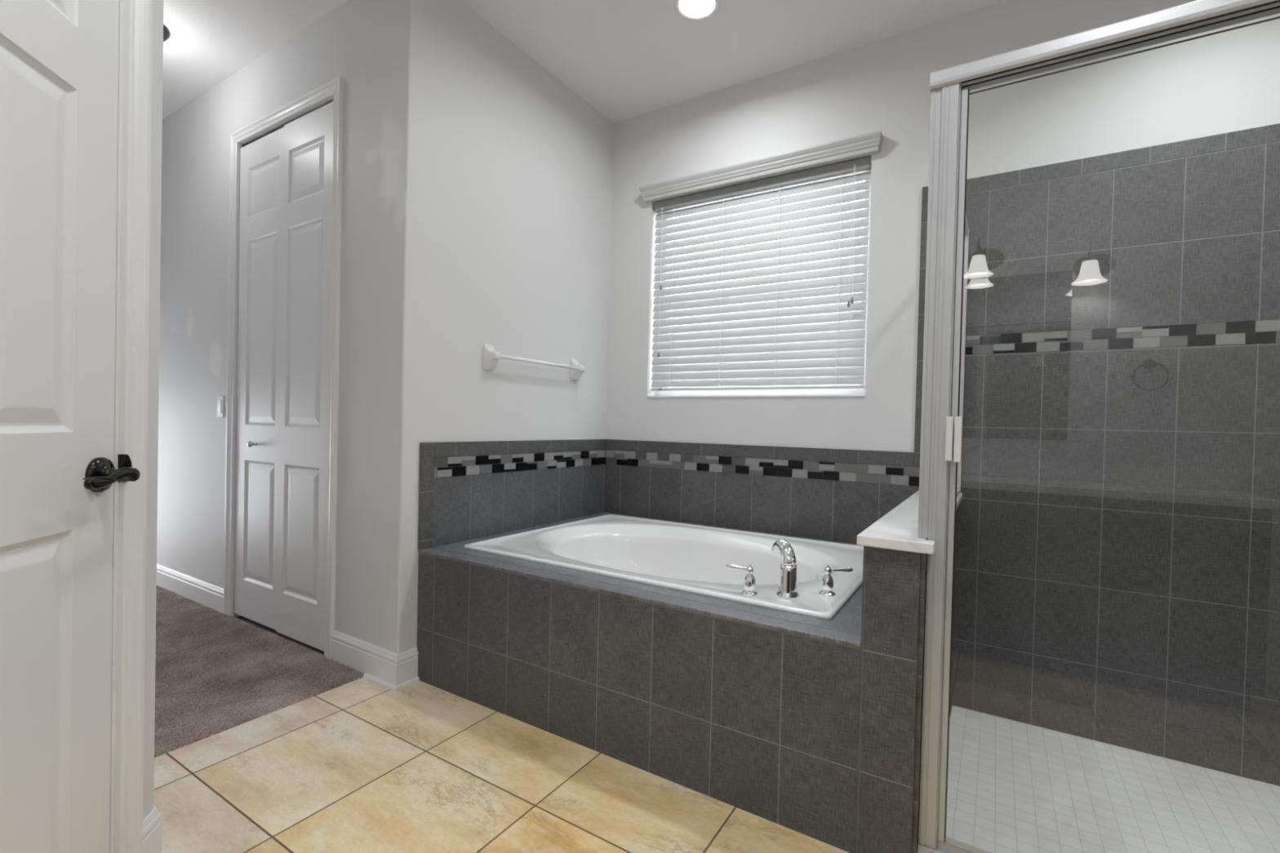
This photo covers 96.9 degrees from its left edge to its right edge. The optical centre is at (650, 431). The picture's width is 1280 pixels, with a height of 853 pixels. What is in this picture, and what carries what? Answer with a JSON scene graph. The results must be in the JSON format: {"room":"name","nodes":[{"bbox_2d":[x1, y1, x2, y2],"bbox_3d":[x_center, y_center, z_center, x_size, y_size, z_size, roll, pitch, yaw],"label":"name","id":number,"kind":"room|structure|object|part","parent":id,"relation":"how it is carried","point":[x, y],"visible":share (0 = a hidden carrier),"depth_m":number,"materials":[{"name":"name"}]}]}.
{"room":"bathroom","nodes":[
{"label":"bathroom","id":0,"kind":"room"},
{"bbox_2d":[142,0,164,819],"bbox_3d":[-1.034,-0.390,0.595,0.120,2.836,1.450,1,1,-13],"label":"wall","id":1,"kind":"structure","parent":0,"point":[157,5],"depth_m":1.30,"materials":[{"name":"paint"}]},
{"bbox_2d":[0,0,140,852],"bbox_3d":[-1.020,0.002,0.841,0.105,2.023,0.700,1,1,-13],"label":"door","id":2,"kind":"structure","parent":1,"relation":"in","point":[59,59],"depth_m":1.04,"materials":[{"name":"white paint"}]},
{"bbox_3d":[-1.037,0.089,1.093,0.017,0.033,0.132,1,1,-13],"label":"lever","id":3,"kind":"part","parent":2,"relation":"part of","materials":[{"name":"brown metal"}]},
{"bbox_2d":[109,0,124,852],"bbox_3d":[-1.095,-0.002,0.825,0.120,2.051,0.727,1,1,-13],"label":"door frame","id":4,"kind":"structure","parent":1,"relation":"attached to","point":[121,11],"depth_m":1.19,"materials":[{"name":"white paint"}]},
{"bbox_2d":[114,0,152,852],"bbox_3d":[-1.042,-0.030,0.837,0.048,2.110,0.845,1,1,-13],"label":"door trim","id":5,"kind":"structure","parent":1,"relation":"in","point":[138,14],"depth_m":1.22,"materials":[{"name":"white paint"}]},
{"bbox_3d":[-1.127,0.076,1.197,0.045,0.058,0.017,1,1,-13],"label":"strike plate","id":6,"kind":"part","parent":5,"relation":"part of","materials":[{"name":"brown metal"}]},
{"bbox_2d":[142,804,161,852],"bbox_3d":[-1.462,0.941,1.492,0.787,0.130,0.066,2,1,31],"label":"baseboard","id":7,"kind":"structure","parent":1,"relation":"attached to","point":[152,823],"depth_m":1.31,"materials":[{"name":"white paint"}]},
{"bbox_2d":[156,0,401,650],"bbox_3d":[-2.362,-0.457,3.144,3.250,2.836,0.120,2,1,31],"label":"wall","id":8,"kind":"structure","parent":0,"point":[357,42],"depth_m":2.54,"materials":[{"name":"paint"}]},
{"bbox_2d":[156,563,223,613],"bbox_3d":[-2.981,0.873,3.442,1.758,0.130,0.014,2,1,31],"label":"baseboard","id":9,"kind":"structure","parent":8,"relation":"attached to","point":[206,593],"depth_m":3.19,"materials":[{"name":"white paint"}]},
{"bbox_2d":[217,395,224,417],"bbox_3d":[-2.295,-0.136,3.026,0.072,0.115,0.009,2,1,31],"label":"light switch","id":10,"kind":"object","parent":8,"relation":"attached to","point":[220,399],"visible":1,"depth_m":3.02,"materials":[{"name":"white plastic"}]},
{"bbox_2d":[223,76,343,659],"bbox_3d":[-1.742,-0.247,2.764,0.887,2.456,0.120,2,1,31],"label":"door frame","id":11,"kind":"structure","parent":8,"relation":"attached to","point":[241,144],"depth_m":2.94,"materials":[{"name":"white paint"}]},
{"bbox_2d":[234,100,333,651],"bbox_3d":[-1.773,-0.250,2.715,0.876,2.442,0.081,2,1,31],"label":"door","id":12,"kind":"structure","parent":8,"relation":"in","point":[286,172],"depth_m":2.69,"materials":[{"name":"white paint"}]},
{"bbox_3d":[-1.976,0.061,2.815,0.031,0.031,0.040,2,1,31],"label":"knob","id":13,"kind":"part","parent":12,"relation":"part of","materials":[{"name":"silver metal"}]},
{"bbox_2d":[330,630,417,685],"bbox_3d":[-1.163,0.934,2.379,0.457,0.130,0.098,2,1,31],"label":"baseboard","id":14,"kind":"structure","parent":8,"relation":"attached to","point":[393,668],"depth_m":2.30,"materials":[{"name":"white paint"}]},
{"bbox_2d":[363,672,419,691],"bbox_3d":[-1.053,0.997,2.305,0.212,0.015,0.110,2,1,31],"label":"trim","id":15,"kind":"structure","parent":8,"relation":"attached to","point":[366,676],"depth_m":2.26,"materials":[{"name":"white paint"}]},
{"bbox_2d":[390,0,613,653],"bbox_3d":[-0.619,-0.411,2.900,0.120,2.836,1.523,2,1,31],"label":"wall","id":16,"kind":"structure","parent":0,"point":[505,171],"depth_m":2.56,"materials":[{"name":"paint"}]},
{"bbox_2d":[417,439,606,550],"bbox_3d":[-0.600,0.261,2.841,0.010,0.436,1.280,2,1,31],"label":"tile surround","id":17,"kind":"object","parent":16,"relation":"attached to","point":[468,491],"visible":1,"depth_m":2.68,"materials":[{"name":"grey tile"}]},
{"bbox_2d":[482,343,584,381],"bbox_3d":[-0.553,-0.339,2.834,0.066,0.121,0.677,2,1,31],"label":"towel bar","id":18,"kind":"object","parent":16,"relation":"attached to","point":[491,357],"visible":1,"depth_m":2.67,"materials":[{"name":"white ceramic"}]},
{"bbox_2d":[153,615,849,852],"bbox_3d":[-1.425,1.032,1.488,6.660,0.050,2.050,2,1,31],"label":"floor","id":19,"kind":"structure","parent":0,"point":[362,765],"depth_m":1.61,"materials":[{"name":"tile"}]},
{"bbox_2d":[154,585,364,757],"bbox_3d":[-2.668,0.953,2.755,3.014,0.018,0.860,2,1,31],"label":"carpet","id":20,"kind":"object","parent":19,"relation":"on","point":[215,672],"visible":0.38,"depth_m":2.31,"materials":[{"name":"grey carpet"}]},
{"bbox_2d":[417,512,862,852],"bbox_3d":[0.114,0.767,2.399,1.716,0.529,1.270,2,1,31],"label":"platform","id":21,"kind":"object","parent":19,"relation":"on","point":[751,708],"visible":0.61,"depth_m":1.71,"materials":[{"name":"grey tile"}]},
{"bbox_2d":[463,514,863,619],"bbox_3d":[0.136,0.648,2.409,1.522,0.496,1.050,2,1,31],"label":"bathtub","id":22,"kind":"object","parent":21,"relation":"in","point":[691,558],"depth_m":2.62,"materials":[{"name":"white ceramic"}]},
{"bbox_3d":[0.273,0.428,1.789,0.074,0.015,0.015,2,1,26],"label":"lever","id":23,"kind":"part","parent":22,"relation":"part of","materials":[{"name":"silver metal"}]},
{"bbox_3d":[0.287,0.459,1.785,0.105,0.094,0.050,2,1,31],"label":"faucet handle","id":24,"kind":"part","parent":22,"relation":"part of","materials":[{"name":"silver metal"}]},
{"bbox_3d":[0.311,0.460,1.771,0.050,0.094,0.050,2,1,31],"label":"handle","id":25,"kind":"part","parent":22,"relation":"part of","materials":[{"name":"silver metal"}]},
{"bbox_2d":[771,539,799,599],"bbox_3d":[0.417,0.425,1.790,0.071,0.167,0.129,1,1,-26],"label":"tub spout","id":26,"kind":"object","parent":22,"relation":"on","point":[788,580],"visible":1,"depth_m":1.75,"materials":[{"name":"silver metal"}]},
{"bbox_3d":[0.429,0.460,1.764,0.070,0.100,0.070,2,1,31],"label":"spout","id":27,"kind":"part","parent":26,"relation":"part of","materials":[{"name":"silver metal"}]},
{"bbox_3d":[0.559,0.466,1.788,0.050,0.094,0.050,2,1,31],"label":"handle","id":28,"kind":"part","parent":22,"relation":"part of","materials":[{"name":"silver metal"}]},
{"bbox_3d":[0.585,0.466,1.783,0.102,0.094,0.050,2,1,12],"label":"faucet handle","id":29,"kind":"part","parent":22,"relation":"part of","materials":[{"name":"silver metal"}]},
{"bbox_3d":[0.602,0.436,1.790,0.074,0.015,0.015,1,1,-3],"label":"lever","id":30,"kind":"part","parent":22,"relation":"part of","materials":[{"name":"silver metal"}]},
{"bbox_2d":[162,0,1008,123],"bbox_3d":[-0.969,-1.865,1.944,6.800,0.080,3.600,2,1,31],"label":"ceiling","id":31,"kind":"structure","parent":0,"point":[626,59],"depth_m":2.60,"materials":[{"name":"white paint"}]},
{"bbox_2d":[163,24,169,41],"bbox_3d":[-2.350,-1.805,2.588,0.240,0.126,0.240,2,1,31],"label":"hallway light","id":32,"kind":"object","parent":31,"relation":"attached to","point":[166,32],"visible":0.06,"depth_m":2.64,"materials":[{"name":"brown metal"}]},
{"bbox_2d":[673,0,719,21],"bbox_3d":[0.196,-1.799,2.390,0.196,0.008,0.196,2,1,31],"label":"recessed light","id":33,"kind":"object","parent":31,"relation":"in","point":[691,10],"visible":1,"depth_m":2.41,"materials":[{"name":"white paint"}]},
{"bbox_2d":[854,508,957,852],"bbox_3d":[0.906,0.750,1.916,0.137,0.935,1.268,2,1,31],"label":"wall","id":34,"kind":"structure","parent":0,"point":[893,618],"depth_m":1.37,"materials":[{"name":"grey tile"}]},
{"bbox_3d":[0.523,0.667,1.413,0.004,0.775,0.010,2,1,31],"label":"corner trim","id":35,"kind":"part","parent":34,"relation":"part of","materials":[{"name":"grey"}]},
{"bbox_2d":[856,489,962,554],"bbox_3d":[0.914,0.269,1.899,0.170,0.026,1.286,2,1,31],"label":"cap","id":36,"kind":"object","parent":34,"relation":"on","point":[897,530],"visible":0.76,"depth_m":1.44,"materials":[{"name":"white stone"}]},
{"bbox_2d":[605,0,1279,544],"bbox_3d":[1.235,-0.282,2.564,3.400,2.996,0.160,2,1,31],"label":"wall","id":37,"kind":"structure","parent":0,"point":[1227,82],"depth_m":2.56,"materials":[{"name":"paint"}]},
{"bbox_2d":[645,173,871,397],"bbox_3d":[0.536,-0.736,2.983,1.192,1.116,0.156,2,1,31],"label":"window","id":38,"kind":"structure","parent":37,"relation":"in","point":[854,392],"depth_m":2.92,"materials":[{"name":"white plastic"}]},
{"bbox_3d":[0.509,-0.183,2.969,1.192,0.010,0.106,2,1,31],"label":"sill","id":39,"kind":"part","parent":38,"relation":"part of","materials":[{"name":"white paint"}]},
{"bbox_2d":[638,129,883,391],"bbox_3d":[0.498,-0.791,2.921,1.282,1.145,0.118,2,1,31],"label":"window blind","id":40,"kind":"object","parent":38,"relation":"attached to","point":[829,357],"visible":0.99,"depth_m":2.89,"materials":[{"name":"grey plastic"}]},
{"bbox_3d":[0.055,-0.849,3.198,0.002,0.824,0.006,1,1,-32],"label":"pull cord","id":41,"kind":"part","parent":40,"relation":"part of","materials":[{"name":"white fabric"}]},
{"bbox_3d":[0.064,-1.039,3.193,0.002,0.445,0.005,1,1,-25],"label":"pull cord","id":42,"kind":"part","parent":40,"relation":"part of","materials":[{"name":"white fabric"}]},
{"bbox_3d":[0.129,-0.748,3.189,0.002,1.014,0.041,2,1,31],"label":"ladder cord","id":43,"kind":"part","parent":40,"relation":"part of","materials":[{"name":"white fabric"}]},
{"bbox_3d":[0.388,-0.739,3.031,0.002,1.014,0.041,2,1,31],"label":"ladder cord","id":44,"kind":"part","parent":40,"relation":"part of","materials":[{"name":"white fabric"}]},
{"bbox_3d":[0.505,-0.226,2.959,1.165,0.016,0.028,2,1,31],"label":"rail","id":45,"kind":"part","parent":40,"relation":"part of","materials":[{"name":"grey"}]},
{"bbox_3d":[0.647,-0.731,2.873,0.002,1.014,0.041,2,1,31],"label":"ladder cord","id":46,"kind":"part","parent":40,"relation":"part of","materials":[{"name":"white fabric"}]},
{"bbox_3d":[0.906,-0.722,2.714,0.002,1.014,0.041,2,1,31],"label":"ladder cord","id":47,"kind":"part","parent":40,"relation":"part of","materials":[{"name":"white fabric"}]},
{"bbox_3d":[0.941,-0.927,2.656,0.008,0.650,0.002,2,1,13],"label":"pull cord","id":48,"kind":"part","parent":40,"relation":"part of","materials":[{"name":"white fabric"}]},
{"bbox_3d":[0.950,-0.934,2.651,0.002,0.636,0.005,1,1,-25],"label":"pull cord","id":49,"kind":"part","parent":40,"relation":"part of","materials":[{"name":"white fabric"}]},
{"bbox_2d":[604,439,919,543],"bbox_3d":[0.521,0.287,2.899,1.843,0.436,0.010,2,1,31],"label":"tile surround","id":50,"kind":"object","parent":37,"relation":"attached to","point":[833,495],"visible":0.92,"depth_m":2.87,"materials":[{"name":"grey tile"}]},
{"bbox_2d":[913,123,1279,786],"bbox_3d":[1.851,0.094,2.086,1.609,2.288,0.010,2,1,31],"label":"shower wall tile","id":51,"kind":"structure","parent":37,"relation":"attached to","point":[1117,562],"depth_m":2.12,"materials":[{"name":"grey tile"}]},
{"bbox_2d":[937,705,1279,852],"bbox_3d":[1.628,1.214,1.542,1.500,0.052,1.170,2,1,31],"label":"floor","id":52,"kind":"structure","parent":0,"point":[1014,786],"depth_m":1.82,"materials":[{"name":"white tile"}]},
{"bbox_3d":[1.269,1.135,1.022,1.434,0.207,0.092,2,1,31],"label":"shower curb","id":53,"kind":"object","parent":52,"relation":"on","visible":0},
{"bbox_2d":[917,0,1279,852],"bbox_3d":[1.585,0.098,1.506,1.457,1.868,1.257,2,1,31],"label":"shower door frame","id":54,"kind":"structure","parent":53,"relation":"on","point":[948,230],"depth_m":1.34,"materials":[{"name":"silver metal"}]},
{"bbox_3d":[0.679,-0.281,1.377,0.022,1.075,0.038,2,1,31],"label":"shelf post","id":55,"kind":"part","parent":54,"relation":"part of","materials":[{"name":"silver metal"}]},
{"bbox_3d":[0.695,0.090,1.363,0.040,1.815,0.040,2,1,31],"label":"corner post","id":56,"kind":"part","parent":54,"relation":"part of","materials":[{"name":"silver metal"}]},
{"bbox_3d":[1.269,1.015,1.015,1.433,0.033,0.060,2,1,31],"label":"sill rail","id":57,"kind":"part","parent":54,"relation":"part of","materials":[{"name":"silver metal"}]},
{"bbox_3d":[0.709,0.018,1.325,0.033,0.106,0.034,2,1,31],"label":"door handle","id":58,"kind":"part","parent":54,"relation":"part of","materials":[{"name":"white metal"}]},
{"bbox_3d":[1.008,-0.290,1.896,0.006,1.070,1.192,2,1,31],"label":"glass","id":59,"kind":"part","parent":54,"relation":"part of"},
{"bbox_3d":[1.010,-0.297,1.896,0.020,1.110,1.193,2,1,31],"label":"frame","id":60,"kind":"part","parent":54,"relation":"part of","materials":[{"name":"silver metal"}]},
{"bbox_3d":[1.022,0.983,1.159,0.746,0.012,0.006,2,1,31],"label":"drip rail","id":61,"kind":"part","parent":54,"relation":"part of","materials":[{"name":"silver metal"}]}
]}

